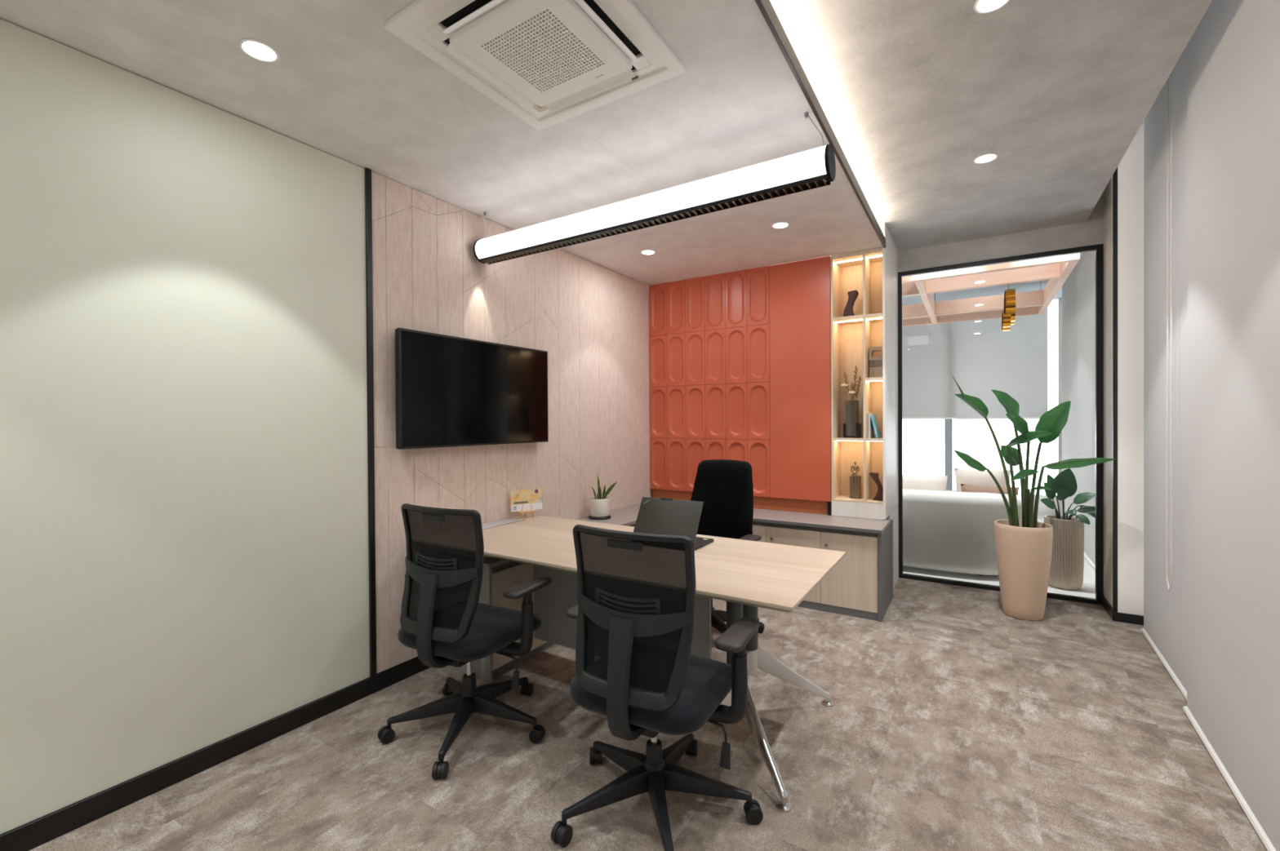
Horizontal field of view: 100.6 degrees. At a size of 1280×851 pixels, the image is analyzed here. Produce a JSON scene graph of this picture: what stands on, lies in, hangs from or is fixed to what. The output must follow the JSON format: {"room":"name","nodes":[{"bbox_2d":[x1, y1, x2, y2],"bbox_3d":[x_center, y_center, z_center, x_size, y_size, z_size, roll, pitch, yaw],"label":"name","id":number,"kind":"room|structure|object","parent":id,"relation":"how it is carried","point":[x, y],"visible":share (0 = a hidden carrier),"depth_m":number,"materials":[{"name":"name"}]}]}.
{"room":"office","nodes":[
{"label":"office","id":0,"kind":"room"},
{"bbox_2d":[0,18,652,835],"bbox_3d":[-1.243,-0.329,2.960,0.150,3.570,6.500,0,0,32],"label":"wall","id":1,"kind":"structure","parent":0,"point":[184,539],"depth_m":2.09,"materials":[{"name":"paint"}]},
{"bbox_2d":[0,655,435,850],"bbox_3d":[-2.013,1.309,1.591,0.024,0.085,3.330,0,0,32],"label":"baseboard","id":2,"kind":"structure","parent":1,"relation":"attached to","point":[29,836],"depth_m":2.02,"materials":[{"name":"black"}]},
{"bbox_2d":[364,168,377,694],"bbox_3d":[-1.343,0.032,2.651,0.017,2.616,0.028,0,0,32],"label":"trim","id":3,"kind":"structure","parent":1,"relation":"attached to","point":[368,197],"depth_m":2.65,"materials":[{"name":"black metal"}]},
{"bbox_2d":[395,328,548,449],"bbox_3d":[-0.960,-0.194,3.200,0.072,0.621,1.115,0,0,32],"label":"television","id":4,"kind":"object","parent":1,"relation":"attached to","point":[451,391],"visible":1,"depth_m":3.07,"materials":[{"name":"black"}]},
{"bbox_2d":[648,256,831,515],"bbox_3d":[0.964,-0.306,4.806,1.627,1.996,0.700,0,0,32],"label":"wall panel","id":5,"kind":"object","parent":1,"relation":"attached to","point":[740,361],"depth_m":4.43,"materials":[{"name":"paint"}]},
{"bbox_2d":[0,0,882,285],"bbox_3d":[-0.629,-1.299,2.060,2.150,0.045,5.646,0,0,32],"label":"ceiling","id":6,"kind":"structure","parent":0,"point":[341,85],"depth_m":2.19,"materials":[{"name":"paint"}]},
{"bbox_2d":[238,38,279,62],"bbox_3d":[-1.287,-1.268,1.797,0.112,0.005,0.112,0,0,32],"label":"recessed light","id":7,"kind":"object","parent":6,"relation":"in","point":[258,50],"visible":1,"depth_m":1.79,"materials":[{"name":"white plastic"}]},
{"bbox_2d":[383,0,685,130],"bbox_3d":[-0.321,-1.258,1.782,0.704,0.036,0.704,0,0,32],"label":"air conditioner","id":8,"kind":"object","parent":6,"relation":"attached to","point":[548,63],"visible":1,"depth_m":1.76,"materials":[{"name":"white plastic"}]},
{"bbox_2d":[449,0,631,106],"bbox_3d":[-0.321,-1.245,1.783,0.426,0.006,0.426,0,0,32],"label":"grille","id":9,"kind":"object","parent":8,"relation":"attached to","point":[549,52],"depth_m":1.75,"materials":[{"name":"white plastic"}]},
{"bbox_2d":[593,139,645,177],"bbox_3d":[-0.089,-1.283,2.568,0.004,0.002,0.440,0,0,32],"label":"trim","id":10,"kind":"structure","parent":6,"relation":"attached to","point":[593,140],"depth_m":2.55,"materials":[{"name":"grey"}]},
{"bbox_2d":[640,249,655,254],"bbox_3d":[0.060,-1.292,3.962,0.112,0.005,0.112,0,0,32],"label":"recessed light","id":11,"kind":"object","parent":6,"relation":"in","point":[645,251],"visible":1,"depth_m":3.96,"materials":[{"name":"white plastic"}]},
{"bbox_2d":[473,111,835,264],"bbox_3d":[-0.092,-1.133,2.672,2.037,0.303,0.140,0,0,32],"label":"linear pendant light","id":12,"kind":"object","parent":6,"relation":"hanging from","point":[814,168],"visible":1,"depth_m":2.47,"materials":[{"name":"white plastic"}]},
{"bbox_2d":[771,222,789,228],"bbox_3d":[0.907,-1.294,3.431,0.112,0.005,0.112,0,0,32],"label":"recessed light","id":13,"kind":"object","parent":6,"relation":"in","point":[780,224],"visible":1,"depth_m":3.43,"materials":[{"name":"white plastic"}]},
{"bbox_2d":[755,0,885,248],"bbox_3d":[0.285,-1.297,1.480,0.014,0.062,5.634,0,0,32],"label":"trim","id":14,"kind":"structure","parent":6,"relation":"attached to","point":[765,6],"depth_m":2.09,"materials":[{"name":"grey metal"}]},
{"bbox_2d":[28,515,1267,850],"bbox_3d":[1.450,1.373,3.828,4.015,0.120,10.800,0,0,32],"label":"floor","id":15,"kind":"structure","parent":0,"point":[955,722],"depth_m":2.09,"materials":[{"name":"grey carpet"}]},
{"bbox_2d":[377,503,551,779],"bbox_3d":[-0.741,0.836,2.362,0.704,1.003,0.700,0,0,27],"label":"office chair","id":16,"kind":"object","parent":15,"relation":"on","point":[442,616],"visible":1,"depth_m":2.20,"materials":[{"name":"black plastic"}]},
{"bbox_2d":[397,603,541,661],"bbox_3d":[-0.750,0.908,2.374,0.490,0.100,0.480,0,0,27],"label":"seat cushion","id":17,"kind":"object","parent":16,"relation":"on","point":[493,629],"depth_m":2.22,"materials":[{"name":"black fabric"}]},
{"bbox_2d":[446,524,635,682],"bbox_3d":[-0.342,1.029,3.839,0.413,0.592,2.300,0,0,32],"label":"base cabinet","id":18,"kind":"object","parent":15,"relation":"on","point":[499,579],"visible":0.19,"depth_m":2.85,"materials":[{"name":"grey laminate"}]},
{"bbox_2d":[483,502,890,568],"bbox_3d":[0.346,0.717,3.434,2.034,0.024,2.361,0,0,32],"label":"countertop","id":19,"kind":"structure","parent":18,"relation":"on","point":[627,516],"depth_m":3.91,"materials":[{"name":"grey"}]},
{"bbox_2d":[519,504,536,518],"bbox_3d":[-0.740,0.555,3.466,0.110,0.092,0.067,-1,0,-32],"label":"easel","id":20,"kind":"object","parent":19,"relation":"on","point":[522,512],"visible":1,"depth_m":3.44,"materials":[{"name":"brown wood"}]},
{"bbox_2d":[510,488,542,511],"bbox_3d":[-0.742,0.486,3.467,0.210,0.134,0.024,-1,0,-32],"label":"art print","id":21,"kind":"object","parent":20,"relation":"on","point":[526,498],"visible":1,"depth_m":3.46,"materials":[{"name":"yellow paper"}]},
{"bbox_2d":[513,501,528,510],"bbox_3d":[-0.773,0.517,3.441,0.044,0.048,0.094,0,0,32],"label":"print","id":22,"kind":"object","parent":21,"relation":"on","point":[517,505],"depth_m":3.44,"materials":[{"name":"grey paper"}]},
{"bbox_2d":[587,475,617,519],"bbox_3d":[-0.298,0.541,4.035,0.176,0.328,0.214,-1,0,-34],"label":"snake plant","id":23,"kind":"object","parent":19,"relation":"on","point":[599,505],"visible":1,"depth_m":4.00,"materials":[{"name":"green plant"}]},
{"bbox_2d":[551,524,763,850],"bbox_3d":[0.064,0.835,1.879,0.707,1.003,0.680,0,0,29],"label":"office chair","id":24,"kind":"object","parent":15,"relation":"on","point":[636,668],"visible":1,"depth_m":1.70,"materials":[{"name":"black plastic"}]},
{"bbox_2d":[569,655,731,735],"bbox_3d":[0.058,0.907,1.870,0.490,0.100,0.480,0,0,29],"label":"seat cushion","id":25,"kind":"object","parent":24,"relation":"on","point":[707,682],"depth_m":1.70,"materials":[{"name":"black fabric"}]},
{"bbox_2d":[481,514,846,813],"bbox_3d":[-0.121,0.965,2.679,2.038,0.732,0.877,0,0,32],"label":"desk","id":26,"kind":"object","parent":15,"relation":"on","point":[748,575],"visible":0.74,"depth_m":2.46,"materials":[{"name":"brown wood"}]},
{"bbox_2d":[633,497,713,551],"bbox_3d":[0.166,0.486,2.717,0.352,0.226,0.245,0,0,32],"label":"laptop","id":27,"kind":"object","parent":26,"relation":"on","point":[656,516],"visible":0.88,"depth_m":2.67,"materials":[{"name":"black metal"}]},
{"bbox_2d":[690,459,764,633],"bbox_3d":[0.409,0.778,3.351,0.705,1.091,0.700,0,1,36],"label":"chair","id":28,"kind":"object","parent":15,"relation":"on","point":[725,487],"visible":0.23,"depth_m":3.47,"materials":[{"name":"black fabric"}]},
{"bbox_2d":[752,519,893,622],"bbox_3d":[1.101,1.017,4.208,1.570,0.592,0.620,0,0,32],"label":"credenza","id":29,"kind":"object","parent":15,"relation":"on","point":[860,585],"visible":0.52,"depth_m":3.69,"materials":[{"name":"grey laminate"}]},
{"bbox_2d":[831,222,898,589],"bbox_3d":[1.835,-0.087,4.305,0.380,2.788,0.786,0,0,32],"label":"display niche","id":30,"kind":"object","parent":15,"relation":"on","point":[873,273],"visible":0.93,"depth_m":4.15,"materials":[{"name":"brown wood"}]},
{"bbox_2d":[832,315,862,325],"bbox_3d":[1.639,-0.817,4.122,0.216,0.018,0.273,0,0,32],"label":"shelf","id":31,"kind":"object","parent":30,"relation":"attached to","point":[857,320],"depth_m":4.09,"materials":[{"name":"white wood"}]},
{"bbox_2d":[833,437,863,440],"bbox_3d":[1.644,0.105,4.128,0.216,0.018,0.273,0,0,32],"label":"shelf","id":32,"kind":"object","parent":30,"relation":"attached to","point":[834,438],"depth_m":4.02,"materials":[{"name":"white wood"}]},
{"bbox_2d":[840,365,861,438],"bbox_3d":[1.639,-0.183,4.127,0.158,0.556,0.114,0,0,32],"label":"flower vase","id":33,"kind":"object","parent":30,"relation":"on","point":[846,385],"visible":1,"depth_m":4.11,"materials":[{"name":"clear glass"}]},
{"bbox_2d":[843,289,858,316],"bbox_3d":[1.631,-0.933,4.109,0.106,0.212,0.050,0,0,32],"label":"abstract sculpture","id":34,"kind":"object","parent":30,"relation":"on","point":[852,295],"visible":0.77,"depth_m":4.09,"materials":[{"name":"brown ceramic"}]},
{"bbox_2d":[849,462,861,498],"bbox_3d":[1.670,0.422,4.125,0.072,0.281,0.090,0,0,32],"label":"figurine","id":35,"kind":"object","parent":30,"relation":"on","point":[855,480],"visible":1,"depth_m":4.10,"materials":[{"name":"brown wood"}]},
{"bbox_2d":[833,494,883,504],"bbox_3d":[1.703,0.569,4.095,0.349,0.012,0.276,0,0,32],"label":"shelf","id":36,"kind":"object","parent":30,"relation":"attached to","point":[837,499],"depth_m":4.03,"materials":[{"name":"white wood"}]},
{"bbox_2d":[866,413,868,438],"bbox_3d":[1.749,0.003,4.051,0.008,0.185,0.150,0,0,32],"label":"book","id":37,"kind":"object","parent":30,"relation":"on","point":[867,414],"visible":0.36,"depth_m":3.99,"materials":[{"name":"white paper"}]},
{"bbox_2d":[868,413,873,438],"bbox_3d":[1.758,0.000,4.045,0.014,0.190,0.150,0,0,32],"label":"book","id":38,"kind":"object","parent":30,"relation":"on","point":[870,424],"visible":0.88,"depth_m":3.99,"materials":[{"name":"white paper"}]},
{"bbox_2d":[865,377,882,382],"bbox_3d":[1.796,-0.347,4.028,0.117,0.018,0.273,0,0,32],"label":"shelf","id":39,"kind":"object","parent":30,"relation":"attached to","point":[874,380],"depth_m":3.94,"materials":[{"name":"white wood"}]},
{"bbox_2d":[865,312,882,322],"bbox_3d":[1.793,-0.815,4.024,0.117,0.018,0.273,0,0,32],"label":"shelf","id":40,"kind":"object","parent":30,"relation":"attached to","point":[875,317],"depth_m":3.97,"materials":[{"name":"white wood"}]},
{"bbox_2d":[866,437,883,441],"bbox_3d":[1.799,0.105,4.031,0.117,0.018,0.273,0,0,32],"label":"shelf","id":41,"kind":"object","parent":30,"relation":"attached to","point":[881,439],"depth_m":3.93,"materials":[{"name":"white wood"}]},
{"bbox_2d":[869,346,882,377],"bbox_3d":[1.796,-0.474,4.022,0.104,0.235,0.060,0,0,32],"label":"block","id":42,"kind":"object","parent":30,"relation":"on","point":[876,362],"visible":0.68,"depth_m":4.00,"materials":[{"name":"beige"}]},
{"bbox_2d":[870,414,881,438],"bbox_3d":[1.787,0.006,4.027,0.057,0.179,0.150,0,0,32],"label":"book","id":43,"kind":"object","parent":30,"relation":"on","point":[873,419],"visible":1,"depth_m":3.97,"materials":[{"name":"blue paper"}]},
{"bbox_2d":[869,472,883,501],"bbox_3d":[1.788,0.460,4.014,0.097,0.204,0.050,0,0,32],"label":"abstract sculpture","id":44,"kind":"object","parent":30,"relation":"on","point":[879,496],"visible":0.9,"depth_m":3.99,"materials":[{"name":"brown wood"}]},
{"bbox_2d":[902,488,1022,576],"bbox_3d":[2.495,0.937,5.204,2.202,0.720,0.970,0,0,32],"label":"sofa","id":45,"kind":"object","parent":15,"relation":"on","point":[949,531],"visible":0.48,"depth_m":4.54,"materials":[{"name":"white fabric"}]},
{"bbox_2d":[902,475,947,491],"bbox_3d":[2.620,0.670,4.983,0.460,0.415,0.154,0,0,32],"label":"cushion","id":46,"kind":"object","parent":45,"relation":"on","point":[909,482],"visible":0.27,"depth_m":4.93,"materials":[{"name":"beige fabric"}]},
{"bbox_2d":[954,468,1010,492],"bbox_3d":[3.142,0.638,4.878,0.440,0.475,0.160,0,0,29],"label":"cushion","id":47,"kind":"object","parent":45,"relation":"on","point":[973,477],"visible":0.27,"depth_m":4.87,"materials":[{"name":"beige fabric"}]},
{"bbox_2d":[960,484,1019,495],"bbox_3d":[3.093,0.705,4.713,0.440,0.343,0.157,0,1,39],"label":"cushion","id":48,"kind":"object","parent":45,"relation":"on","point":[965,488],"visible":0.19,"depth_m":4.72,"materials":[{"name":"brown fabric"}]},
{"bbox_2d":[951,374,1116,621],"bbox_3d":[2.644,0.470,3.624,0.895,1.674,0.367,0,0,32],"label":"potted plant","id":49,"kind":"object","parent":15,"relation":"on","point":[1024,547],"visible":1,"depth_m":3.58,"materials":[{"name":"green plant"}]},
{"bbox_2d":[1040,468,1095,590],"bbox_3d":[3.446,0.817,4.258,0.400,0.961,0.256,0,0,32],"label":"plant","id":50,"kind":"object","parent":15,"relation":"on","point":[1067,562],"visible":0.91,"depth_m":4.20,"materials":[{"name":"green plant"}]},
{"bbox_2d":[757,193,1102,519],"bbox_3d":[1.896,-0.372,4.816,3.495,3.550,0.120,0,0,32],"label":"wall","id":51,"kind":"structure","parent":0,"point":[1090,233],"depth_m":4.13,"materials":[{"name":"paint"}]},
{"bbox_2d":[897,244,1103,605],"bbox_3d":[2.785,-0.003,4.202,1.338,2.610,0.042,0,0,32],"label":"window","id":52,"kind":"structure","parent":51,"relation":"in","point":[1099,249],"depth_m":3.89,"materials":[{"name":"black metal"}]},
{"bbox_2d":[1062,251,1095,569],"bbox_3d":[4.337,-0.239,5.198,0.059,3.004,3.080,0,0,32],"label":"roller blind","id":53,"kind":"object","parent":52,"relation":"attached to","point":[1078,290],"visible":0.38,"depth_m":5.28,"materials":[{"name":"grey fabric"}]},
{"bbox_2d":[902,280,1062,305],"bbox_3d":[3.368,-1.778,6.456,3.550,0.080,4.250,0,0,32],"label":"ceiling","id":54,"kind":"structure","parent":0,"point":[1033,286],"depth_m":6.98,"materials":[{"name":"grey"}]},
{"bbox_2d":[902,322,955,419],"bbox_3d":[4.279,-0.930,8.225,1.110,1.664,0.052,0,0,32],"label":"roller blind","id":55,"kind":"object","parent":54,"relation":"hanging from","point":[928,351],"visible":0.63,"depth_m":8.13,"materials":[{"name":"grey fabric"}]},
{"bbox_2d":[902,253,1079,327],"bbox_3d":[2.846,-1.522,6.037,3.010,0.420,2.560,0,0,32],"label":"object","id":56,"kind":"structure","parent":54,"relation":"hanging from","point":[1056,269],"depth_m":5.21,"materials":[{"name":"beige wood"}]},
{"bbox_2d":[1001,284,1015,331],"bbox_3d":[3.554,-1.321,5.127,0.095,0.817,0.436,0,0,32],"label":"pendant light","id":57,"kind":"object","parent":54,"relation":"hanging from","point":[1008,317],"visible":0.98,"depth_m":4.99,"materials":[{"name":"gold metal"}]},
{"bbox_2d":[769,0,1212,251],"bbox_3d":[0.897,-1.479,1.575,1.550,0.045,6.450,0,0,32],"label":"ceiling","id":58,"kind":"structure","parent":0,"point":[911,92],"depth_m":2.35,"materials":[{"name":"paint"}]},
{"bbox_2d":[973,153,997,164],"bbox_3d":[1.901,-1.470,2.923,0.112,0.005,0.112,0,0,32],"label":"recessed light","id":59,"kind":"object","parent":58,"relation":"in","point":[987,157],"visible":1,"depth_m":2.92,"materials":[{"name":"white plastic"}]},
{"bbox_2d":[973,0,1009,13],"bbox_3d":[1.211,-1.457,1.821,0.112,0.005,0.112,0,0,32],"label":"recessed light","id":60,"kind":"object","parent":58,"relation":"in","point":[982,6],"visible":1,"depth_m":1.84,"materials":[{"name":"white plastic"}]},
{"bbox_2d":[1102,121,1143,616],"bbox_3d":[3.454,-0.398,3.631,0.405,3.500,0.470,0,0,32],"label":"wall","id":61,"kind":"structure","parent":0,"point":[1131,167],"depth_m":3.51,"materials":[{"name":"beige paint"}]},
{"bbox_2d":[1102,595,1114,621],"bbox_3d":[3.256,1.265,3.698,0.008,0.075,0.358,0,0,32],"label":"baseboard","id":62,"kind":"structure","parent":61,"relation":"attached to","point":[1107,606],"depth_m":3.67,"materials":[{"name":"black"}]},
{"bbox_2d":[1112,167,1117,612],"bbox_3d":[3.162,-0.395,3.535,0.023,3.400,0.010,0,0,32],"label":"trim","id":63,"kind":"structure","parent":61,"relation":"attached to","point":[1115,174],"depth_m":3.53,"materials":[{"name":"black"}]},
{"bbox_2d":[1114,612,1143,625],"bbox_3d":[3.337,1.274,3.439,0.405,0.060,0.012,0,0,32],"label":"baseboard","id":64,"kind":"structure","parent":61,"relation":"attached to","point":[1118,617],"depth_m":3.50,"materials":[{"name":"black"}]},
{"bbox_3d":[1.800,-0.205,7.386,0.100,3.220,4.370,0,0,32],"label":"wall","id":65,"kind":"structure","parent":0,"visible":0},
{"bbox_2d":[944,297,1062,515],"bbox_3d":[4.434,-0.197,8.243,3.450,3.120,0.080,0,0,32],"label":"window","id":66,"kind":"structure","parent":65,"relation":"in","point":[1042,510],"depth_m":7.43,"materials":[{"name":"white"}]},
{"bbox_2d":[955,308,1048,419],"bbox_3d":[5.156,-0.926,7.604,1.085,1.674,0.052,0,0,32],"label":"roller blind","id":67,"kind":"object","parent":66,"relation":"attached to","point":[1014,362],"visible":0.72,"depth_m":7.59,"materials":[{"name":"grey fabric"}]},
{"bbox_3d":[1.788,-2.094,1.069,0.500,0.050,6.550,0,0,32],"label":"ceiling","id":68,"kind":"structure","parent":0,"visible":0},
{"bbox_2d":[1141,44,1187,700],"bbox_3d":[2.844,-0.383,2.875,0.059,3.384,1.121,0,0,34],"label":"roller blind","id":69,"kind":"object","parent":68,"relation":"hanging from","point":[1166,123],"visible":0.8,"depth_m":2.86,"materials":[{"name":"grey fabric"}]},
{"bbox_2d":[1182,0,1279,850],"bbox_3d":[1.944,-0.368,1.630,0.052,3.384,1.937,0,1,35],"label":"roller blind","id":70,"kind":"object","parent":68,"relation":"hanging from","point":[1233,706],"visible":0.97,"depth_m":1.90,"materials":[{"name":"grey fabric"}]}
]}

